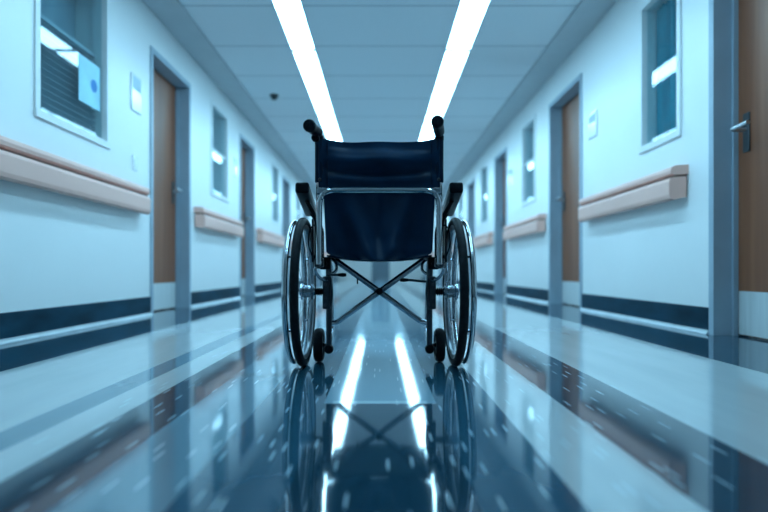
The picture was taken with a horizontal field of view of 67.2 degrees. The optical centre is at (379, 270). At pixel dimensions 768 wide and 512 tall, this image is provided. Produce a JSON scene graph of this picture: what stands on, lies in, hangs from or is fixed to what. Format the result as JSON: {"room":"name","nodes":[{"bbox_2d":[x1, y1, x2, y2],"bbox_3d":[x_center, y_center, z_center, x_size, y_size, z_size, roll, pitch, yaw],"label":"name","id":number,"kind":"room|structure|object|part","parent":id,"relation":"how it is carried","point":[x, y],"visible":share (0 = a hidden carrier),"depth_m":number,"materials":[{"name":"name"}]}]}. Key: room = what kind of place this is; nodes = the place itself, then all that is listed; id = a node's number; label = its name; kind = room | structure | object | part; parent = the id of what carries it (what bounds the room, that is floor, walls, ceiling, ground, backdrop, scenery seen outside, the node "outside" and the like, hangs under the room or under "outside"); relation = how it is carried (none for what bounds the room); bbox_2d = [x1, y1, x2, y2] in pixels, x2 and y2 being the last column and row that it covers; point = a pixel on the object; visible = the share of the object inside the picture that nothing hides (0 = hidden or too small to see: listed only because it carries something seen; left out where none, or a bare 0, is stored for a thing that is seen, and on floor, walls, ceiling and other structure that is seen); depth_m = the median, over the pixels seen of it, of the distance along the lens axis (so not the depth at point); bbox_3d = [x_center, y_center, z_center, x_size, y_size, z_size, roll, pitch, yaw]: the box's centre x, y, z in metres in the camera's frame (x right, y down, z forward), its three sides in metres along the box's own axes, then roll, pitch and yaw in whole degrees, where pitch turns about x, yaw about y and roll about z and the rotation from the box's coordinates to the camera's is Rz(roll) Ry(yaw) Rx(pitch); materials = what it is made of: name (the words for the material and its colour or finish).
{"room":"hospital interior","nodes":[
{"label":"hospital interior","id":0,"kind":"room"},
{"bbox_2d":[0,0,337,312],"bbox_3d":[-2.160,-0.970,12.000,0.260,2.720,32.000,0,0,0],"label":"wall","id":1,"kind":"structure","parent":0,"point":[57,249],"depth_m":4.45,"materials":[{"name":"paint"}]},
{"bbox_2d":[34,0,110,148],"bbox_3d":[-2.147,-1.485,3.860,0.266,1.150,0.940,0,0,0],"label":"window","id":2,"kind":"structure","parent":1,"relation":"in","point":[57,102],"depth_m":3.97,"materials":[{"name":"glass"}]},
{"bbox_2d":[41,14,95,134],"bbox_3d":[-2.123,-1.292,3.860,0.045,0.605,0.820,0,0,0],"label":"blind","id":3,"kind":"object","parent":2,"relation":"attached to","point":[60,51],"depth_m":3.86,"materials":[{"name":"grey plastic"}]},
{"bbox_2d":[79,53,99,111],"bbox_3d":[-2.058,-1.330,4.100,0.002,0.320,0.300,0,0,0],"label":"paper notice","id":4,"kind":"object","parent":2,"relation":"attached to","point":[89,73],"visible":1,"depth_m":4.09,"materials":[{"name":"paper"}]},
{"bbox_2d":[0,135,150,214],"bbox_3d":[-1.977,-0.587,3.100,0.106,0.228,3.600,0,0,0],"label":"wall handrail","id":5,"kind":"object","parent":1,"relation":"attached to","point":[20,163],"visible":1,"depth_m":3.55,"materials":[{"name":"beige plastic"}]},
{"bbox_2d":[133,155,136,170],"bbox_3d":[-2.023,-0.890,4.780,0.014,0.120,0.080,0,0,0],"label":"light switch","id":6,"kind":"object","parent":1,"relation":"attached to","point":[134,157],"visible":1,"depth_m":4.77,"materials":[{"name":"white plastic"}]},
{"bbox_2d":[131,72,141,114],"bbox_3d":[-2.023,-1.470,4.800,0.014,0.300,0.190,0,0,0],"label":"room sign","id":7,"kind":"object","parent":1,"relation":"attached to","point":[136,82],"visible":1,"depth_m":4.79,"materials":[{"name":"white plastic"}]},
{"bbox_2d":[0,276,337,344],"bbox_3d":[-2.015,0.307,11.998,0.030,0.165,31.996,0,0,0],"label":"baseboard","id":8,"kind":"structure","parent":1,"relation":"attached to","point":[16,326],"depth_m":3.95,"materials":[{"name":"blue plastic"}]},
{"bbox_2d":[150,45,190,314],"bbox_3d":[-2.124,-0.800,5.635,0.212,2.380,1.070,0,0,0],"label":"door","id":9,"kind":"structure","parent":1,"relation":"in","point":[170,92],"depth_m":5.90,"materials":[{"name":"brown wood"}]},
{"bbox_3d":[-2.158,0.249,5.635,0.004,0.258,0.920,0,0,0],"label":"kick plate","id":10,"kind":"part","parent":9,"relation":"part of","materials":[{"name":"silver metal"}]},
{"bbox_3d":[-2.155,-0.815,6.020,0.009,0.230,0.060,0,0,0],"label":"lock plate","id":11,"kind":"part","parent":9,"relation":"part of","materials":[{"name":"grey metal"}]},
{"bbox_2d":[194,207,243,236],"bbox_3d":[-1.977,-0.587,7.260,0.106,0.228,1.920,0,0,0],"label":"wall handrail","id":12,"kind":"object","parent":1,"relation":"attached to","point":[204,218],"visible":1,"depth_m":6.88,"materials":[{"name":"beige plastic"}]},
{"bbox_2d":[211,99,228,202],"bbox_3d":[-2.147,-1.485,7.320,0.266,1.150,0.780,0,0,0],"label":"window","id":13,"kind":"structure","parent":1,"relation":"in","point":[223,154],"depth_m":7.66,"materials":[{"name":"glass"}]},
{"bbox_2d":[142,0,323,206],"bbox_3d":[-1.880,-2.319,12.000,0.300,0.022,32.000,0,0,0],"label":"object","id":14,"kind":"structure","parent":1,"relation":"attached to","point":[171,13],"depth_m":6.66,"materials":[{"name":"paint"}]},
{"bbox_2d":[234,157,237,177],"bbox_3d":[-2.023,-1.450,8.120,0.014,0.260,0.180,0,0,0],"label":"room sign","id":15,"kind":"object","parent":1,"relation":"attached to","point":[235,159],"visible":1,"depth_m":8.08,"materials":[{"name":"white plastic"}]},
{"bbox_2d":[240,133,254,296],"bbox_3d":[-2.124,-0.800,8.840,0.212,2.380,0.960,0,0,0],"label":"door","id":16,"kind":"structure","parent":1,"relation":"in","point":[247,150],"depth_m":9.27,"materials":[{"name":"brown wood"}]},
{"bbox_3d":[-2.158,0.249,8.840,0.004,0.258,0.810,0,0,0],"label":"kick plate","id":17,"kind":"part","parent":16,"relation":"part of","materials":[{"name":"metal"}]},
{"bbox_2d":[256,228,284,247],"bbox_3d":[-1.977,-0.587,10.660,0.106,0.228,2.400,0,0,0],"label":"wall handrail","id":18,"kind":"object","parent":1,"relation":"attached to","point":[264,236],"visible":0.92,"depth_m":10.14,"materials":[{"name":"beige plastic"}]},
{"bbox_2d":[272,161,278,225],"bbox_3d":[-2.147,-1.485,11.225,0.266,1.150,0.710,0,0,0],"label":"window","id":19,"kind":"structure","parent":1,"relation":"in","point":[275,169],"depth_m":11.53,"materials":[{"name":"glass"}]},
{"bbox_2d":[282,175,289,287],"bbox_3d":[-2.124,-0.800,12.500,0.212,2.380,1.000,0,0,0],"label":"door","id":20,"kind":"structure","parent":1,"relation":"in","point":[285,183],"depth_m":12.95,"materials":[{"name":"brown wood"}]},
{"bbox_2d":[296,194,300,220],"bbox_3d":[-2.147,-1.485,14.350,0.266,1.150,0.760,0,0,0],"label":"window","id":21,"kind":"structure","parent":1,"relation":"in","point":[298,205],"depth_m":14.68,"materials":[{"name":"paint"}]},
{"bbox_2d":[303,211,307,284],"bbox_3d":[-2.124,-0.800,15.750,0.212,2.380,1.000,0,0,0],"label":"door","id":22,"kind":"structure","parent":1,"relation":"in","point":[304,215],"depth_m":16.20,"materials":[{"name":"brown wood"}]},
{"bbox_2d":[179,0,580,186],"bbox_3d":[0.000,-2.380,12.000,4.580,0.100,32.000,0,0,0],"label":"ceiling","id":23,"kind":"structure","parent":0,"point":[380,61],"depth_m":6.40,"materials":[{"name":"white paint"}]},
{"bbox_2d":[270,94,278,99],"bbox_3d":[-1.400,-2.295,7.650,0.119,0.070,0.119,0,0,0],"label":"ceiling sensor","id":24,"kind":"object","parent":23,"relation":"attached to","point":[273,96],"visible":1,"depth_m":7.62,"materials":[{"name":"plastic"}]},
{"bbox_2d":[272,0,314,48],"bbox_3d":[-0.802,-2.323,4.850,0.245,0.014,2.384,0,0,0],"label":"recessed light","id":25,"kind":"object","parent":23,"relation":"in","point":[291,14],"visible":1,"depth_m":5.42,"materials":[{"name":"plastic"}]},
{"bbox_2d":[292,50,333,112],"bbox_3d":[-0.802,-2.323,7.290,0.245,0.014,2.384,0,0,0],"label":"recessed light","id":26,"kind":"object","parent":23,"relation":"in","point":[307,61],"visible":1,"depth_m":6.96,"materials":[{"name":"plastic"}]},
{"bbox_2d":[317,113,341,141],"bbox_3d":[-0.802,-2.323,9.730,0.245,0.014,2.384,0,0,0],"label":"recessed light","id":27,"kind":"object","parent":23,"relation":"in","point":[328,121],"visible":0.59,"depth_m":9.28,"materials":[{"name":"plastic"}]},
{"bbox_2d":[419,113,443,140],"bbox_3d":[0.818,-2.323,9.730,0.255,0.014,2.384,0,0,0],"label":"recessed light","id":28,"kind":"object","parent":23,"relation":"in","point":[427,133],"visible":0.51,"depth_m":9.47,"materials":[{"name":"plastic"}]},
{"bbox_2d":[427,50,469,112],"bbox_3d":[0.818,-2.323,7.290,0.255,0.014,2.384,0,0,0],"label":"recessed light","id":29,"kind":"object","parent":23,"relation":"in","point":[453,61],"visible":1,"depth_m":6.96,"materials":[{"name":"plastic"}]},
{"bbox_2d":[446,0,489,48],"bbox_3d":[0.818,-2.323,4.850,0.255,0.014,2.384,0,0,0],"label":"recessed light","id":30,"kind":"object","parent":23,"relation":"in","point":[469,16],"visible":1,"depth_m":5.42,"materials":[{"name":"plastic"}]},
{"bbox_2d":[338,260,421,278],"bbox_3d":[0.000,-0.970,28.100,4.580,2.920,0.200,0,0,0],"label":"wall","id":31,"kind":"structure","parent":0,"point":[363,268],"depth_m":28.00,"materials":[{"name":"paint"}]},
{"bbox_2d":[370,262,390,278],"bbox_3d":[0.030,-0.710,28.073,0.980,2.200,0.175,0,0,0],"label":"door","id":32,"kind":"structure","parent":31,"relation":"in","point":[378,270],"depth_m":28.06,"materials":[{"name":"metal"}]},
{"bbox_2d":[0,279,767,511],"bbox_3d":[0.000,0.440,12.000,4.580,0.100,32.000,0,0,0],"label":"floor","id":33,"kind":"structure","parent":0,"point":[553,407],"depth_m":1.59,"materials":[{"name":"tile"}]},
{"bbox_2d":[281,115,476,366],"bbox_3d":[-0.003,-0.097,2.414,0.708,0.974,0.676,0,0,0],"label":"wheelchair","id":34,"kind":"object","parent":33,"relation":"on","point":[379,198],"visible":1,"depth_m":2.31,"materials":[{"name":"blue fabric"}]},
{"bbox_3d":[-0.246,-0.285,2.251,0.024,0.541,0.082,0,0,12],"label":"post","id":35,"kind":"part","parent":34,"relation":"part of","materials":[{"name":"silver metal"}]},
{"bbox_3d":[-0.221,0.090,2.398,0.034,0.136,0.043,0,0,0],"label":"axle plate","id":36,"kind":"part","parent":34,"relation":"part of","materials":[{"name":"metal"}]},
{"bbox_3d":[-0.223,0.127,2.511,0.047,0.349,0.482,0,0,0],"label":"frame","id":37,"kind":"part","parent":34,"relation":"part of","materials":[{"name":"grey metal"}]},
{"bbox_3d":[-0.212,0.146,2.400,0.026,0.363,0.024,0,0,0],"label":"post","id":38,"kind":"part","parent":34,"relation":"part of","materials":[{"name":"metal"}]},
{"bbox_3d":[-0.200,0.085,2.373,0.019,0.121,0.014,0,0,27],"label":"clamp rod","id":39,"kind":"part","parent":34,"relation":"part of","materials":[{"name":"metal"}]},
{"bbox_3d":[-0.183,0.011,2.368,0.077,0.022,0.015,0,0,16],"label":"wheel lock lever","id":40,"kind":"part","parent":34,"relation":"part of","materials":[{"name":"metal"}]},
{"bbox_3d":[-0.003,-0.426,2.298,0.477,0.196,0.074,0,0,0],"label":"backrest","id":41,"kind":"part","parent":34,"relation":"part of","materials":[{"name":"blue fabric"}]},
{"bbox_3d":[-0.003,-0.054,2.535,0.425,0.024,0.400,0,0,0],"label":"seat","id":42,"kind":"part","parent":34,"relation":"part of","materials":[{"name":"black fabric"}]},
{"bbox_3d":[-0.003,-0.182,2.325,0.445,0.282,0.109,0,0,0],"label":"panel","id":43,"kind":"part","parent":34,"relation":"part of","materials":[{"name":"blue fabric"}]},
{"bbox_3d":[0.145,0.041,2.386,0.125,0.018,0.013,0,0,-5],"label":"wheel lock lever","id":44,"kind":"part","parent":34,"relation":"part of","materials":[{"name":"metal"}]},
{"bbox_3d":[0.194,0.085,2.373,0.018,0.121,0.014,0,0,-27],"label":"clamp rod","id":45,"kind":"part","parent":34,"relation":"part of","materials":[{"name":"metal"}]},
{"bbox_3d":[0.217,0.127,2.511,0.047,0.350,0.482,0,0,0],"label":"frame","id":46,"kind":"part","parent":34,"relation":"part of","materials":[{"name":"grey metal"}]},
{"bbox_3d":[0.206,0.146,2.400,0.026,0.363,0.024,0,0,0],"label":"post","id":47,"kind":"part","parent":34,"relation":"part of","materials":[{"name":"metal"}]},
{"bbox_3d":[0.215,0.090,2.398,0.034,0.136,0.043,0,0,0],"label":"axle plate","id":48,"kind":"part","parent":34,"relation":"part of","materials":[{"name":"metal"}]},
{"bbox_2d":[422,0,708,306],"bbox_3d":[2.160,-0.970,12.000,0.260,2.720,32.000,0,0,0],"label":"wall","id":49,"kind":"structure","parent":0,"point":[659,252],"depth_m":4.92,"materials":[{"name":"paint"}]},
{"bbox_2d":[450,212,454,284],"bbox_3d":[2.124,-0.800,16.100,0.212,2.380,1.000,0,0,0],"label":"door","id":50,"kind":"structure","parent":49,"relation":"in","point":[453,216],"depth_m":16.55,"materials":[{"name":"brown wood"}]},
{"bbox_2d":[458,193,462,220],"bbox_3d":[2.147,-1.485,14.550,0.266,1.150,0.760,0,0,0],"label":"window","id":51,"kind":"structure","parent":49,"relation":"in","point":[460,204],"depth_m":14.88,"materials":[{"name":"glass"}]},
{"bbox_2d":[467,178,474,287],"bbox_3d":[2.124,-0.800,12.850,0.212,2.380,1.000,0,0,0],"label":"door","id":52,"kind":"structure","parent":49,"relation":"in","point":[471,186],"depth_m":13.30,"materials":[{"name":"brown wood"}]},
{"bbox_2d":[473,232,492,247],"bbox_3d":[1.977,-0.587,11.275,0.106,0.228,1.850,0,0,0],"label":"wall handrail","id":53,"kind":"object","parent":49,"relation":"attached to","point":[487,238],"visible":0.89,"depth_m":10.77,"materials":[{"name":"beige plastic"}]},
{"bbox_2d":[480,161,487,225],"bbox_3d":[2.147,-1.485,11.250,0.266,1.150,0.760,0,0,0],"label":"window","id":54,"kind":"structure","parent":49,"relation":"in","point":[483,194],"depth_m":11.58,"materials":[{"name":"glass"}]},
{"bbox_2d":[494,146,506,292],"bbox_3d":[2.124,-0.800,9.720,0.212,2.380,0.960,0,0,0],"label":"door","id":55,"kind":"structure","parent":49,"relation":"in","point":[500,161],"depth_m":10.15,"materials":[{"name":"brown wood"}]},
{"bbox_3d":[2.158,0.249,9.720,0.004,0.258,0.810,0,0,0],"label":"kick plate","id":56,"kind":"part","parent":55,"relation":"part of","materials":[{"name":"silver metal"}]},
{"bbox_2d":[509,168,511,186],"bbox_3d":[2.023,-1.450,8.950,0.014,0.260,0.180,0,0,0],"label":"room sign","id":57,"kind":"object","parent":49,"relation":"attached to","point":[510,170],"visible":1,"depth_m":8.94,"materials":[{"name":"white plastic"}]},
{"bbox_2d":[503,214,545,240],"bbox_3d":[1.977,-0.587,8.075,0.106,0.228,2.050,0,0,0],"label":"wall handrail","id":58,"kind":"object","parent":49,"relation":"attached to","point":[534,224],"visible":1,"depth_m":7.66,"materials":[{"name":"beige plastic"}]},
{"bbox_2d":[434,0,617,208],"bbox_3d":[1.880,-2.319,12.000,0.300,0.022,32.000,0,0,0],"label":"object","id":59,"kind":"structure","parent":49,"relation":"attached to","point":[587,13],"depth_m":6.66,"materials":[{"name":"paint"}]},
{"bbox_2d":[521,113,535,206],"bbox_3d":[2.147,-1.485,7.895,0.266,1.150,0.710,0,0,0],"label":"window","id":60,"kind":"structure","parent":49,"relation":"in","point":[525,129],"depth_m":8.20,"materials":[{"name":"glass"}]},
{"bbox_2d":[549,73,581,309],"bbox_3d":[2.124,-0.800,6.360,0.212,2.380,1.120,0,0,0],"label":"door","id":61,"kind":"structure","parent":49,"relation":"in","point":[565,111],"depth_m":6.67,"materials":[{"name":"brown wood"}]},
{"bbox_3d":[2.155,-0.815,6.770,0.009,0.230,0.060,0,0,0],"label":"lock plate","id":62,"kind":"part","parent":61,"relation":"part of","materials":[{"name":"grey metal"}]},
{"bbox_3d":[2.158,0.249,6.360,0.004,0.258,0.970,0,0,0],"label":"kick plate","id":63,"kind":"part","parent":61,"relation":"part of","materials":[{"name":"metal"}]},
{"bbox_2d":[422,276,708,333],"bbox_3d":[2.015,0.307,11.998,0.030,0.165,31.996,0,0,0],"label":"baseboard","id":64,"kind":"structure","parent":49,"relation":"attached to","point":[690,318],"depth_m":4.55,"materials":[{"name":"blue plastic"}]},
{"bbox_2d":[588,109,596,139],"bbox_3d":[2.023,-1.390,5.500,0.014,0.240,0.200,0,0,0],"label":"room sign","id":65,"kind":"object","parent":49,"relation":"attached to","point":[592,118],"visible":1,"depth_m":5.49,"materials":[{"name":"white plastic"}]},
{"bbox_2d":[578,164,688,221],"bbox_3d":[1.977,-0.587,4.730,0.106,0.228,1.860,0,0,0],"label":"wall handrail","id":66,"kind":"object","parent":49,"relation":"attached to","point":[669,184],"visible":1,"depth_m":4.32,"materials":[{"name":"beige plastic"}]},
{"bbox_2d":[638,0,681,153],"bbox_3d":[2.147,-1.485,4.200,0.266,1.150,0.620,0,0,0],"label":"window","id":67,"kind":"structure","parent":49,"relation":"in","point":[669,16],"depth_m":4.33,"materials":[{"name":"glass"}]},
{"bbox_2d":[657,0,675,138],"bbox_3d":[2.143,-1.485,4.315,0.062,1.030,0.270,0,0,0],"label":"curtain","id":68,"kind":"object","parent":67,"relation":"hanging from","point":[666,14],"depth_m":4.32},
{"bbox_2d":[709,0,767,338],"bbox_3d":[2.124,-0.800,3.000,0.212,2.380,1.100,0,0,0],"label":"door","id":69,"kind":"structure","parent":49,"relation":"in","point":[738,29],"depth_m":3.47,"materials":[{"name":"brown wood"}]},
{"bbox_3d":[2.124,-0.800,3.000,0.212,2.380,1.100,0,0,0],"label":"frame","id":70,"kind":"part","parent":69,"relation":"part of","materials":[{"name":"metal"}]},
{"bbox_3d":[2.101,-0.833,3.326,0.101,0.030,0.172,0,0,0],"label":"lever handle","id":71,"kind":"part","parent":69,"relation":"part of","materials":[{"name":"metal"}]},
{"bbox_3d":[2.155,-0.815,3.400,0.009,0.230,0.060,0,0,0],"label":"lock plate","id":72,"kind":"part","parent":69,"relation":"part of","materials":[{"name":"grey metal"}]},
{"bbox_3d":[2.158,0.249,3.000,0.004,0.258,0.950,0,0,0],"label":"kick plate","id":73,"kind":"part","parent":69,"relation":"part of","materials":[{"name":"silver metal"}]}
]}

